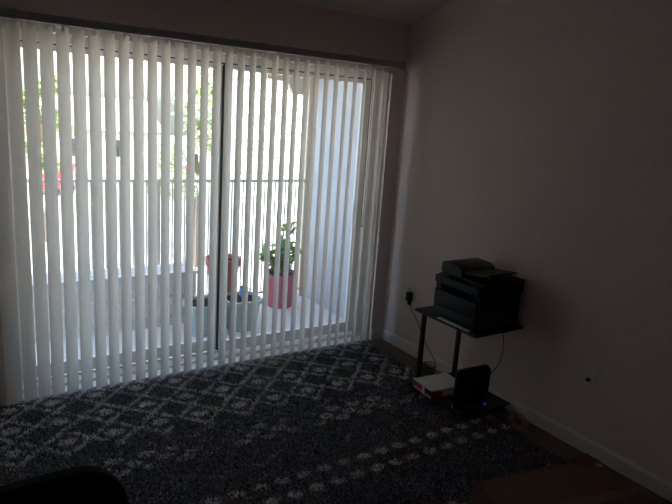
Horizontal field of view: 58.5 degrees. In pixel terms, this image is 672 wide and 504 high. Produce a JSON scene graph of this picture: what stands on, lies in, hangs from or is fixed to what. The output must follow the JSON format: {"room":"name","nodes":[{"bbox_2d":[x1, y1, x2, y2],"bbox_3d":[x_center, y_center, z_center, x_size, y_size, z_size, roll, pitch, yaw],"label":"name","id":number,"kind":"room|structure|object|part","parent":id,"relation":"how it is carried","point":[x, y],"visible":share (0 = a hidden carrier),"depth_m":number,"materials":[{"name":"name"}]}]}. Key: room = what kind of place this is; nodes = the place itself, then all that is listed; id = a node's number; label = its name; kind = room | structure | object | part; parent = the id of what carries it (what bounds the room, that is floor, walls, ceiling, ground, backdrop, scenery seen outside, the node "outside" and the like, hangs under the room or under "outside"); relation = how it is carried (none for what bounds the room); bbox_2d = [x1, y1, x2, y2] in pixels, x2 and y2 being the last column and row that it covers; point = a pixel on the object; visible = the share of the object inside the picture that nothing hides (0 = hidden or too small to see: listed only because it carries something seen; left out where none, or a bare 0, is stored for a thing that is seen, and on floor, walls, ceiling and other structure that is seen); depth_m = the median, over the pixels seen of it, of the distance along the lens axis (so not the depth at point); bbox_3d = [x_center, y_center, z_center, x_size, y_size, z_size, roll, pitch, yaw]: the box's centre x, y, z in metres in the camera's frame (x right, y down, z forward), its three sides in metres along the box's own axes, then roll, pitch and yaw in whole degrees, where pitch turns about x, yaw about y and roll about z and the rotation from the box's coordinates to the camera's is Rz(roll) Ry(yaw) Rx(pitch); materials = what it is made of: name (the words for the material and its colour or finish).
{"room":"living room","nodes":[
{"label":"living room","id":0,"kind":"room"},
{"bbox_2d":[35,295,343,363],"bbox_3d":[-1.919,0.804,4.511,4.850,0.200,1.210,-4,15,-33],"label":"floor","id":1,"kind":"structure","parent":0,"point":[299,297],"depth_m":5.21,"materials":[{"name":"concrete"}]},
{"bbox_2d":[32,263,196,342],"bbox_3d":[-1.846,0.399,4.803,1.420,0.470,0.305,-4,15,-33],"label":"slatted bench","id":2,"kind":"object","parent":1,"relation":"on","point":[171,264],"visible":0.27,"depth_m":4.78,"materials":[{"name":"grey wood"}]},
{"bbox_2d":[27,179,305,294],"bbox_3d":[-2.230,0.014,4.760,4.500,1.185,0.050,-4,15,-33],"label":"balcony railing","id":3,"kind":"object","parent":1,"relation":"on","point":[74,180],"visible":0.45,"depth_m":5.28,"materials":[{"name":"metal"}]},
{"bbox_3d":[-1.559,-0.023,5.195,0.040,1.156,0.040,-4,15,-33],"label":"railing post","id":4,"kind":"part","parent":3,"relation":"part of","materials":[{"name":"metal"}]},
{"bbox_3d":[-2.191,-0.550,4.632,4.500,0.025,0.050,-4,15,-33],"label":"rail","id":5,"kind":"part","parent":3,"relation":"part of","materials":[{"name":"metal"}]},
{"bbox_2d":[182,295,207,336],"bbox_3d":[-1.089,0.530,4.920,0.307,0.265,0.307,-4,15,-33],"label":"planter","id":6,"kind":"object","parent":1,"relation":"on","point":[194,308],"visible":0.21,"depth_m":4.81,"materials":[{"name":"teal plastic"}]},
{"bbox_2d":[226,291,261,331],"bbox_3d":[-0.808,0.508,5.101,0.318,0.265,0.318,-4,15,-33],"label":"planter","id":7,"kind":"object","parent":1,"relation":"on","point":[239,299],"visible":0.38,"depth_m":5.00,"materials":[{"name":"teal plastic"}]},
{"bbox_2d":[239,285,249,296],"bbox_3d":[-0.783,0.338,5.138,0.092,0.088,0.072,3,13,-2],"label":"cup","id":8,"kind":"object","parent":7,"relation":"on","point":[240,287],"visible":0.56,"depth_m":5.12,"materials":[{"name":"plastic"}]},
{"bbox_2d":[260,221,302,308],"bbox_3d":[-0.567,0.124,5.644,0.479,0.803,0.330,-4,15,-33],"label":"potted plant","id":9,"kind":"object","parent":1,"relation":"on","point":[292,248],"visible":0.48,"depth_m":5.63,"materials":[{"name":"green plant"}]},
{"bbox_3d":[-0.535,0.349,5.731,0.324,0.330,0.324,-4,15,-33],"label":"pot","id":10,"kind":"part","parent":9,"relation":"part of","materials":[{"name":"pink plastic"}]},
{"bbox_3d":[-1.040,0.476,5.430,0.400,0.150,0.280,-4,15,-33],"label":"crate","id":11,"kind":"object","parent":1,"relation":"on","visible":0},
{"bbox_2d":[205,253,240,291],"bbox_3d":[-1.015,0.224,5.378,0.316,0.365,0.316,-4,15,-33],"label":"terracotta pot","id":12,"kind":"object","parent":11,"relation":"on","point":[229,255],"visible":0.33,"depth_m":5.29,"materials":[{"name":"ceramic"}]},
{"bbox_2d":[0,0,409,337],"bbox_3d":[-1.089,-0.519,3.802,3.950,2.700,0.250,-4,15,-33],"label":"wall","id":13,"kind":"structure","parent":0,"point":[273,22],"depth_m":3.94,"materials":[{"name":"paint"}]},
{"bbox_2d":[2,28,380,401],"bbox_3d":[-0.792,-0.247,4.076,2.552,2.090,0.246,-4,15,-33],"label":"door","id":14,"kind":"structure","parent":13,"relation":"in","point":[235,58],"depth_m":4.35,"materials":[{"name":"plastic"}]},
{"bbox_3d":[-1.335,-0.222,3.818,1.280,1.992,0.036,-4,15,-33],"label":"fixed panel","id":15,"kind":"part","parent":14,"relation":"part of","materials":[{"name":"glass"}]},
{"bbox_3d":[-0.285,-0.288,4.427,1.172,1.992,0.036,-4,15,-33],"label":"sliding panel","id":16,"kind":"part","parent":14,"relation":"part of","materials":[{"name":"glass"}]},
{"bbox_3d":[0.144,-0.305,4.662,0.026,0.170,0.038,-4,15,-33],"label":"handle","id":17,"kind":"part","parent":14,"relation":"part of","materials":[{"name":"white plastic"}]},
{"bbox_2d":[0,8,405,405],"bbox_3d":[-0.774,-0.259,3.869,2.838,2.148,0.105,-4,15,-32],"label":"vertical blind","id":18,"kind":"object","parent":13,"relation":"attached to","point":[10,361],"visible":1,"depth_m":3.59,"materials":[{"name":"plastic"}]},
{"bbox_3d":[-0.855,0.786,4.048,2.634,0.016,0.008,-4,15,-33],"label":"bead chain","id":19,"kind":"part","parent":18,"relation":"part of","materials":[{"name":"plastic"}]},
{"bbox_3d":[0.229,-0.752,4.334,0.026,1.164,0.007,-4,15,-33],"label":"control chain","id":20,"kind":"part","parent":18,"relation":"part of","materials":[{"name":"white plastic"}]},
{"bbox_2d":[370,328,381,339],"bbox_3d":[0.328,0.671,4.906,0.106,0.088,0.014,-4,15,-33],"label":"baseboard","id":21,"kind":"structure","parent":13,"relation":"attached to","point":[375,334],"depth_m":4.90,"materials":[{"name":"paint"}]},
{"bbox_2d":[307,79,361,318],"bbox_3d":[0.140,-0.726,5.423,0.200,2.650,1.150,-4,15,-33],"label":"wall","id":22,"kind":"structure","parent":0,"point":[321,81],"depth_m":5.51,"materials":[{"name":"paint"}]},
{"bbox_2d":[267,73,303,94],"bbox_3d":[-0.444,-1.716,5.546,0.430,0.495,0.060,-4,15,-33],"label":"trim","id":23,"kind":"structure","parent":22,"relation":"attached to","point":[269,76],"depth_m":5.58,"materials":[{"name":"beige paint"}]},
{"bbox_2d":[297,78,313,294],"bbox_3d":[-0.278,-0.861,5.891,0.110,2.650,0.120,-4,15,-33],"label":"trim","id":24,"kind":"structure","parent":22,"relation":"attached to","point":[311,80],"depth_m":5.86,"materials":[{"name":"white paint"}]},
{"bbox_2d":[0,339,671,503],"bbox_3d":[0.135,1.437,2.133,3.950,0.200,5.150,-4,15,-33],"label":"floor","id":25,"kind":"structure","parent":0,"point":[550,442],"depth_m":3.62,"materials":[{"name":"laminate"}]},
{"bbox_2d":[0,341,568,503],"bbox_3d":[-0.258,1.155,2.755,3.136,0.018,3.058,-4,15,-33],"label":"shag rug","id":26,"kind":"object","parent":25,"relation":"on","point":[346,424],"visible":0.89,"depth_m":3.30,"materials":[{"name":"grey carpet"}]},
{"bbox_2d":[0,465,128,503],"bbox_3d":[-0.625,0.997,1.125,0.572,0.946,0.648,-4,15,-33],"label":"office chair","id":27,"kind":"object","parent":26,"relation":"on","point":[87,484],"visible":1,"depth_m":1.28,"materials":[{"name":"black leather"}]},
{"bbox_2d":[472,453,658,503],"bbox_3d":[1.095,1.179,2.756,0.762,0.103,0.600,-1,14,-22],"label":"cardboard box","id":28,"kind":"object","parent":26,"relation":"on","point":[585,480],"visible":1,"depth_m":2.84,"materials":[{"name":"brown cardboard"}]},
{"bbox_2d":[421,362,435,376],"bbox_3d":[0.651,0.833,4.244,0.114,0.089,0.098,-4,15,-33],"label":"cable coil","id":29,"kind":"object","parent":25,"relation":"on","point":[423,368],"visible":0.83,"depth_m":4.25,"materials":[{"name":"black plastic"}]},
{"bbox_2d":[410,305,522,420],"bbox_3d":[0.812,0.691,3.849,0.415,0.579,0.538,-4,15,-33],"label":"stand","id":30,"kind":"object","parent":25,"relation":"on","point":[493,401],"visible":0.5,"depth_m":3.79,"materials":[{"name":"black laminate"}]},
{"bbox_3d":[0.559,0.627,3.942,0.040,0.510,0.060,-4,15,-33],"label":"post","id":31,"kind":"part","parent":30,"relation":"part of","materials":[{"name":"black metal"}]},
{"bbox_2d":[412,373,454,398],"bbox_3d":[0.668,0.870,3.908,0.272,0.056,0.202,-3,15,-28],"label":"paper ream","id":32,"kind":"object","parent":30,"relation":"on","point":[437,385],"visible":0.88,"depth_m":3.86,"materials":[{"name":"white paper"}]},
{"bbox_3d":[0.587,0.875,3.865,0.086,0.050,0.202,-3,14,-28],"label":"panel","id":33,"kind":"part","parent":32,"relation":"part of","materials":[{"name":"paper"}]},
{"bbox_2d":[437,317,469,331],"bbox_3d":[0.708,0.436,3.622,0.028,0.004,0.265,-4,15,-33],"label":"paper sheet","id":34,"kind":"object","parent":30,"relation":"on","point":[440,318],"visible":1,"depth_m":3.62,"materials":[{"name":"white paper"}]},
{"bbox_3d":[0.824,0.618,4.066,0.040,0.510,0.060,-4,15,-33],"label":"post","id":35,"kind":"part","parent":30,"relation":"part of","materials":[{"name":"black metal"}]},
{"bbox_2d":[410,372,509,417],"bbox_3d":[0.796,0.917,3.900,0.395,0.014,0.518,-4,15,-33],"label":"shelf","id":36,"kind":"object","parent":30,"relation":"attached to","point":[493,401],"depth_m":3.75,"materials":[{"name":"black laminate"}]},
{"bbox_2d":[415,305,522,338],"bbox_3d":[0.831,0.418,3.787,0.415,0.018,0.538,-4,15,-33],"label":"shelf","id":37,"kind":"object","parent":30,"relation":"attached to","point":[428,310],"depth_m":3.62,"materials":[{"name":"black laminate"}]},
{"bbox_2d":[451,364,490,409],"bbox_3d":[0.828,0.819,3.668,0.210,0.282,0.072,4,13,-1],"label":"router","id":38,"kind":"object","parent":30,"relation":"on","point":[471,385],"visible":1,"depth_m":3.65,"materials":[{"name":"black plastic"}]},
{"bbox_3d":[0.829,0.838,3.647,0.175,0.155,0.003,4,13,-1],"label":"panel","id":39,"kind":"part","parent":38,"relation":"part of","materials":[{"name":"black plastic"}]},
{"bbox_2d":[433,258,524,331],"bbox_3d":[0.878,0.250,3.704,0.409,0.351,0.367,-4,15,-33],"label":"printer","id":40,"kind":"object","parent":30,"relation":"on","point":[472,294],"visible":1,"depth_m":3.58,"materials":[{"name":"black plastic"}]},
{"bbox_3d":[0.709,0.389,3.630,0.026,0.073,0.351,-4,15,-33],"label":"paper drawer","id":41,"kind":"part","parent":40,"relation":"part of","materials":[{"name":"grey plastic"}]},
{"bbox_3d":[0.747,0.186,3.598,0.079,0.061,0.361,-4,15,-33],"label":"control panel","id":42,"kind":"part","parent":40,"relation":"part of","materials":[{"name":"grey plastic"}]},
{"bbox_3d":[0.907,0.149,3.695,0.358,0.022,0.355,-4,15,-33],"label":"scanner lid","id":43,"kind":"part","parent":40,"relation":"part of","materials":[{"name":"black plastic"}]},
{"bbox_2d":[465,267,516,280],"bbox_3d":[0.924,0.135,3.603,0.260,0.052,0.180,-4,15,-33],"label":"tray","id":44,"kind":"object","parent":40,"relation":"on","point":[471,273],"depth_m":3.59,"materials":[{"name":"black plastic"}]},
{"bbox_2d":[491,333,503,373],"bbox_3d":[1.032,0.629,3.891,0.106,0.567,0.048,10,14,24],"label":"cable","id":45,"kind":"object","parent":30,"relation":"on","point":[503,333],"visible":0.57,"depth_m":3.86,"materials":[{"name":"black plastic"}]},
{"bbox_2d":[505,410,530,432],"bbox_3d":[1.107,1.026,3.645,0.150,0.050,0.178,11,14,28],"label":"cable tangle","id":46,"kind":"object","parent":25,"relation":"on","point":[525,421],"visible":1,"depth_m":3.62,"materials":[{"name":"black plastic"}]},
{"bbox_2d":[283,0,449,22],"bbox_3d":[0.361,-1.828,1.390,3.950,1.602,5.150,-4,15,-33],"label":"ceiling","id":47,"kind":"structure","parent":0,"point":[406,11],"depth_m":4.08,"materials":[{"name":"paint"}]},
{"bbox_2d":[383,0,671,482],"bbox_3d":[1.859,-0.653,2.676,0.200,3.857,4.700,-4,15,-33],"label":"wall","id":48,"kind":"structure","parent":0,"point":[535,140],"depth_m":3.46,"materials":[{"name":"paint"}]},
{"bbox_2d":[408,285,415,300],"bbox_3d":[0.578,0.314,4.591,0.008,0.116,0.072,-4,15,-33],"label":"wall outlet","id":49,"kind":"object","parent":48,"relation":"attached to","point":[411,287],"visible":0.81,"depth_m":4.57,"materials":[{"name":"paint"}]},
{"bbox_2d":[405,291,435,363],"bbox_3d":[0.642,0.575,4.452,0.067,0.463,0.438,-2,14,-26],"label":"power cord","id":50,"kind":"object","parent":48,"relation":"hanging from","point":[409,295],"visible":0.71,"depth_m":4.56,"materials":[{"name":"black plastic"}]},
{"bbox_3d":[0.653,0.611,4.453,0.064,0.394,0.416,-2,14,-23],"label":"cord","id":51,"kind":"part","parent":50,"relation":"part of","materials":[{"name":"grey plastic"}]},
{"bbox_2d":[381,328,671,501],"bbox_3d":[1.642,1.187,3.035,0.014,0.088,4.700,-4,15,-33],"label":"baseboard","id":52,"kind":"structure","parent":48,"relation":"attached to","point":[656,484],"depth_m":3.46,"materials":[{"name":"paint"}]},
{"bbox_2d":[515,377,590,414],"bbox_3d":[1.270,0.864,3.555,0.021,0.434,0.453,-4,15,-33],"label":"cord","id":53,"kind":"object","parent":48,"relation":"hanging from","point":[587,379],"visible":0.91,"depth_m":3.48,"materials":[{"name":"grey plastic"}]},
{"bbox_2d":[583,364,597,387],"bbox_3d":[1.414,0.690,3.336,0.008,0.116,0.072,-4,15,-33],"label":"wall outlet","id":54,"kind":"object","parent":48,"relation":"attached to","point":[590,371],"visible":1,"depth_m":3.33,"materials":[{"name":"paint"}]},
{"label":"outside","id":55,"kind":"structure","parent":0,"visible":0},
{"bbox_2d":[27,135,210,294],"bbox_3d":[-24.620,-6.439,42.976,120.000,0.300,88.100,-4,15,-33],"label":"ground","id":56,"kind":"structure","parent":55,"point":[158,136],"depth_m":24.84,"materials":[{"name":"grey concrete"}]},
{"bbox_2d":[23,74,73,241],"bbox_3d":[-9.472,-3.018,19.627,1.839,5.464,1.844,-4,15,-33],"label":"tree","id":57,"kind":"object","parent":56,"relation":"on","point":[55,76],"visible":0.08,"depth_m":19.21,"materials":[{"name":"green plant"}]},
{"bbox_3d":[-9.395,-4.134,19.373,1.839,3.168,1.844,-4,15,-33],"label":"crown","id":58,"kind":"part","parent":57,"relation":"part of","materials":[{"name":"green plant"}]},
{"bbox_2d":[42,163,75,192],"bbox_3d":[-14.281,-3.851,30.913,1.760,1.399,4.284,1,13,-15],"label":"parked car","id":59,"kind":"object","parent":56,"relation":"on","point":[74,177],"visible":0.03,"depth_m":30.05,"materials":[{"name":"red metal"}]},
{"bbox_2d":[24,95,160,173],"bbox_3d":[-23.573,-7.993,38.382,22.600,4.900,9.200,-4,15,-33],"label":"brick house","id":60,"kind":"structure","parent":56,"relation":"on","point":[56,96],"depth_m":40.04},
{"bbox_2d":[144,68,212,266],"bbox_3d":[-4.284,-2.431,17.682,2.652,5.882,2.476,15,17,40],"label":"tree","id":61,"kind":"object","parent":56,"relation":"on","point":[197,124],"visible":0.27,"depth_m":17.30,"materials":[{"name":"green plant"}]},
{"bbox_3d":[-4.219,-3.359,17.471,2.652,3.973,2.476,15,17,40],"label":"crown","id":62,"kind":"part","parent":61,"relation":"part of","materials":[{"name":"green plant"}]},
{"bbox_2d":[228,70,302,296],"bbox_3d":[0.479,0.027,8.655,4.550,5.700,0.400,-4,15,-33],"label":"wall","id":63,"kind":"structure","parent":56,"relation":"on","point":[246,74],"depth_m":7.32,"materials":[{"name":"white paint"}]}
]}

